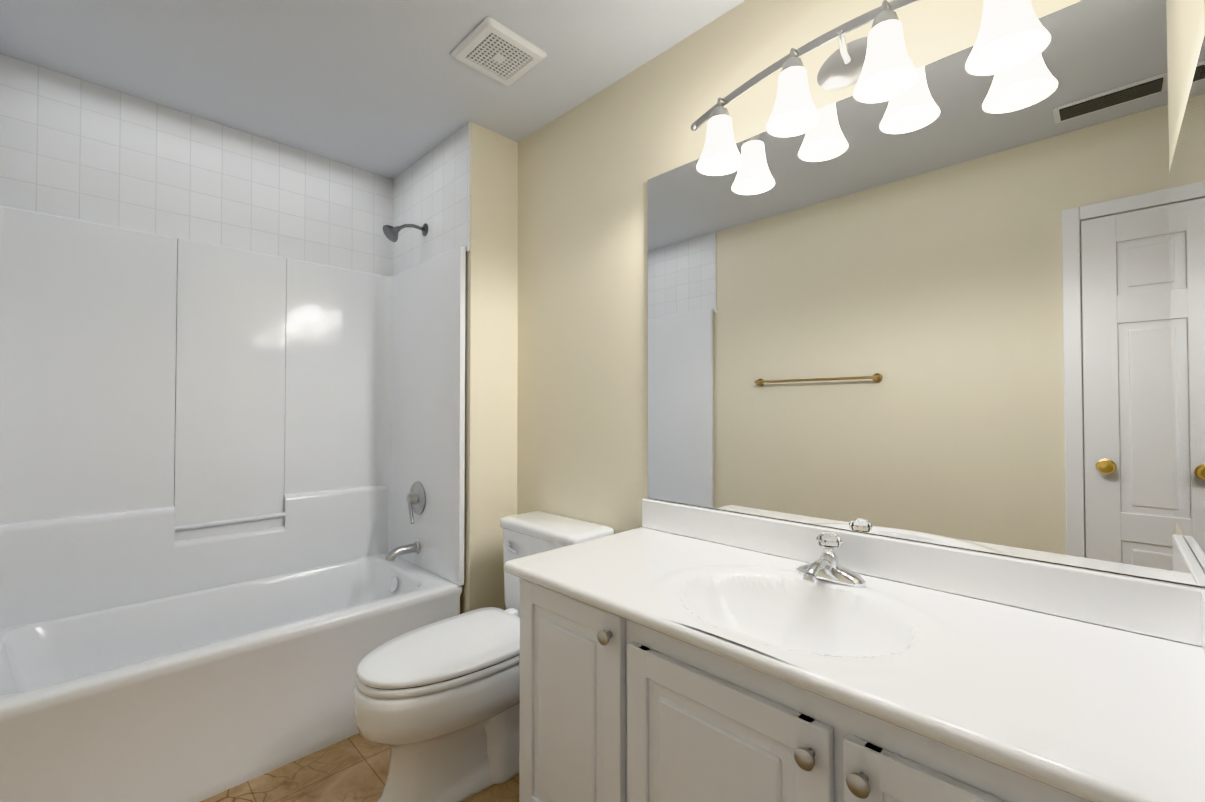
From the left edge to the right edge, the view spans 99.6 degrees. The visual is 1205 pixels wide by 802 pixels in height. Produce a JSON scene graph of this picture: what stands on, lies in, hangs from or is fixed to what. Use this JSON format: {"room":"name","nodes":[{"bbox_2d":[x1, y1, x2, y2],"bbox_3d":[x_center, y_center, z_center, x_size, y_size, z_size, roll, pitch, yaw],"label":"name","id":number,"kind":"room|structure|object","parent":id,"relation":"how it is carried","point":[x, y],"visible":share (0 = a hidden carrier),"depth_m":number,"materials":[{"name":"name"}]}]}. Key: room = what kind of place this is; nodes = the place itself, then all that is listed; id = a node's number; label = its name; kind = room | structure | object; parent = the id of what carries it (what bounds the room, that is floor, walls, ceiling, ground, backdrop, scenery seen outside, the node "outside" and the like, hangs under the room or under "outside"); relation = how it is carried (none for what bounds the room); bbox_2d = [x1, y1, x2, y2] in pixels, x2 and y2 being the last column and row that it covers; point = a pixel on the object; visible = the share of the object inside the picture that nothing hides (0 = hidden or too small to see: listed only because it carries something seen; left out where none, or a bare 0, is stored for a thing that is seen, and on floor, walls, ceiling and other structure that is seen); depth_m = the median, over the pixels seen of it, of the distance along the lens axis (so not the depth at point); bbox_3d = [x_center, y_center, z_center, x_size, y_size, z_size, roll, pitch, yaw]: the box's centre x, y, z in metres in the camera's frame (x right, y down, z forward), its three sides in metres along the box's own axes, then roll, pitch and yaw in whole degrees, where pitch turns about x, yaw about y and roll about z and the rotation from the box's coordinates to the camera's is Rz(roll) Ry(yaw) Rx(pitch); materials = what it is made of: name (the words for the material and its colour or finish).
{"room":"bathroom","nodes":[
{"label":"bathroom","id":0,"kind":"room"},
{"bbox_2d":[200,733,518,801],"bbox_3d":[-0.322,1.262,1.057,3.710,0.100,1.910,-1,-1,45],"label":"floor","id":1,"kind":"structure","parent":0,"point":[354,768],"depth_m":1.63,"materials":[{"name":"tile"}]},
{"bbox_2d":[0,205,465,801],"bbox_3d":[-1.372,0.277,1.947,0.767,1.900,1.443,-1,-1,45],"label":"shower","id":2,"kind":"object","parent":1,"relation":"on","point":[216,461],"visible":0.92,"depth_m":2.00,"materials":[{"name":"white plastic"}]},
{"bbox_2d":[385,541,420,561],"bbox_3d":[-0.939,0.705,2.381,0.060,0.073,0.154,-1,-1,45],"label":"tub spout","id":3,"kind":"object","parent":2,"relation":"attached to","point":[393,554],"visible":1,"depth_m":2.37,"materials":[{"name":"silver metal"}]},
{"bbox_2d":[406,482,424,523],"bbox_3d":[-0.907,0.477,2.413,0.161,0.183,0.069,-1,-1,45],"label":"shower valve","id":4,"kind":"object","parent":2,"relation":"attached to","point":[415,498],"visible":1,"depth_m":2.40,"materials":[{"name":"silver metal"}]},
{"bbox_2d":[353,511,613,801],"bbox_3d":[-0.407,0.844,1.751,0.474,0.758,0.843,-1,-1,45],"label":"toilet","id":5,"kind":"object","parent":1,"relation":"on","point":[436,707],"visible":0.62,"depth_m":1.55,"materials":[{"name":"white ceramic"}]},
{"bbox_2d":[503,498,1204,801],"bbox_3d":[0.401,0.773,1.127,1.298,0.880,0.596,-1,-1,45],"label":"bathroom vanity","id":6,"kind":"object","parent":1,"relation":"on","point":[672,652],"visible":1,"depth_m":0.97,"materials":[{"name":"white paint"}]},
{"bbox_2d":[796,532,865,586],"bbox_3d":[0.517,0.375,1.205,0.162,0.110,0.159,-1,-1,45],"label":"faucet","id":7,"kind":"object","parent":6,"relation":"on","point":[826,566],"visible":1,"depth_m":1.21,"materials":[{"name":"silver metal"}]},
{"bbox_2d":[0,0,745,178],"bbox_3d":[-0.322,-1.278,1.099,3.710,0.100,1.910,-1,-1,45],"label":"ceiling","id":8,"kind":"structure","parent":0,"point":[391,89],"depth_m":1.80,"materials":[{"name":"white paint"}]},
{"bbox_2d":[451,17,546,85],"bbox_3d":[-0.362,-1.206,1.780,0.244,0.019,0.244,-1,-1,45],"label":"ceiling vent","id":9,"kind":"object","parent":8,"relation":"in","point":[496,50],"visible":1,"depth_m":1.75,"materials":[{"name":"white paint"}]},
{"bbox_2d":[460,122,517,613],"bbox_3d":[-0.800,0.017,2.588,0.900,2.440,0.245,-1,-1,45],"label":"wall","id":10,"kind":"structure","parent":0,"point":[491,312],"depth_m":2.26,"materials":[{"name":"beige paint"}]},
{"bbox_2d":[517,0,1204,587],"bbox_3d":[0.315,0.003,1.716,3.710,2.440,0.107,-1,-1,45],"label":"wall","id":11,"kind":"structure","parent":0,"point":[948,300],"depth_m":1.24,"materials":[{"name":"beige paint"}]},
{"bbox_2d":[690,0,1050,175],"bbox_3d":[0.589,-0.817,1.268,0.902,0.249,0.171,-1,-1,45],"label":"sconce","id":12,"kind":"object","parent":11,"relation":"attached to","point":[875,65],"visible":1,"depth_m":1.23,"materials":[{"name":"white glass"}]},
{"bbox_3d":[-1.722,0.011,2.230,0.100,2.440,1.565,-1,-1,45],"label":"wall","id":13,"kind":"structure","parent":0,"visible":0},
{"bbox_2d":[0,53,470,275],"bbox_3d":[-1.369,-0.933,1.964,0.796,0.560,1.465,-1,-1,45],"label":"wall tiles","id":14,"kind":"structure","parent":13,"relation":"attached to","point":[71,147],"depth_m":2.19,"materials":[{"name":"white tile"}]},
{"bbox_2d":[383,223,427,241],"bbox_3d":[-0.935,-0.804,2.409,0.084,0.125,0.200,-1,-1,45],"label":"shower head","id":15,"kind":"object","parent":14,"relation":"attached to","point":[391,232],"visible":1,"depth_m":2.37}
]}

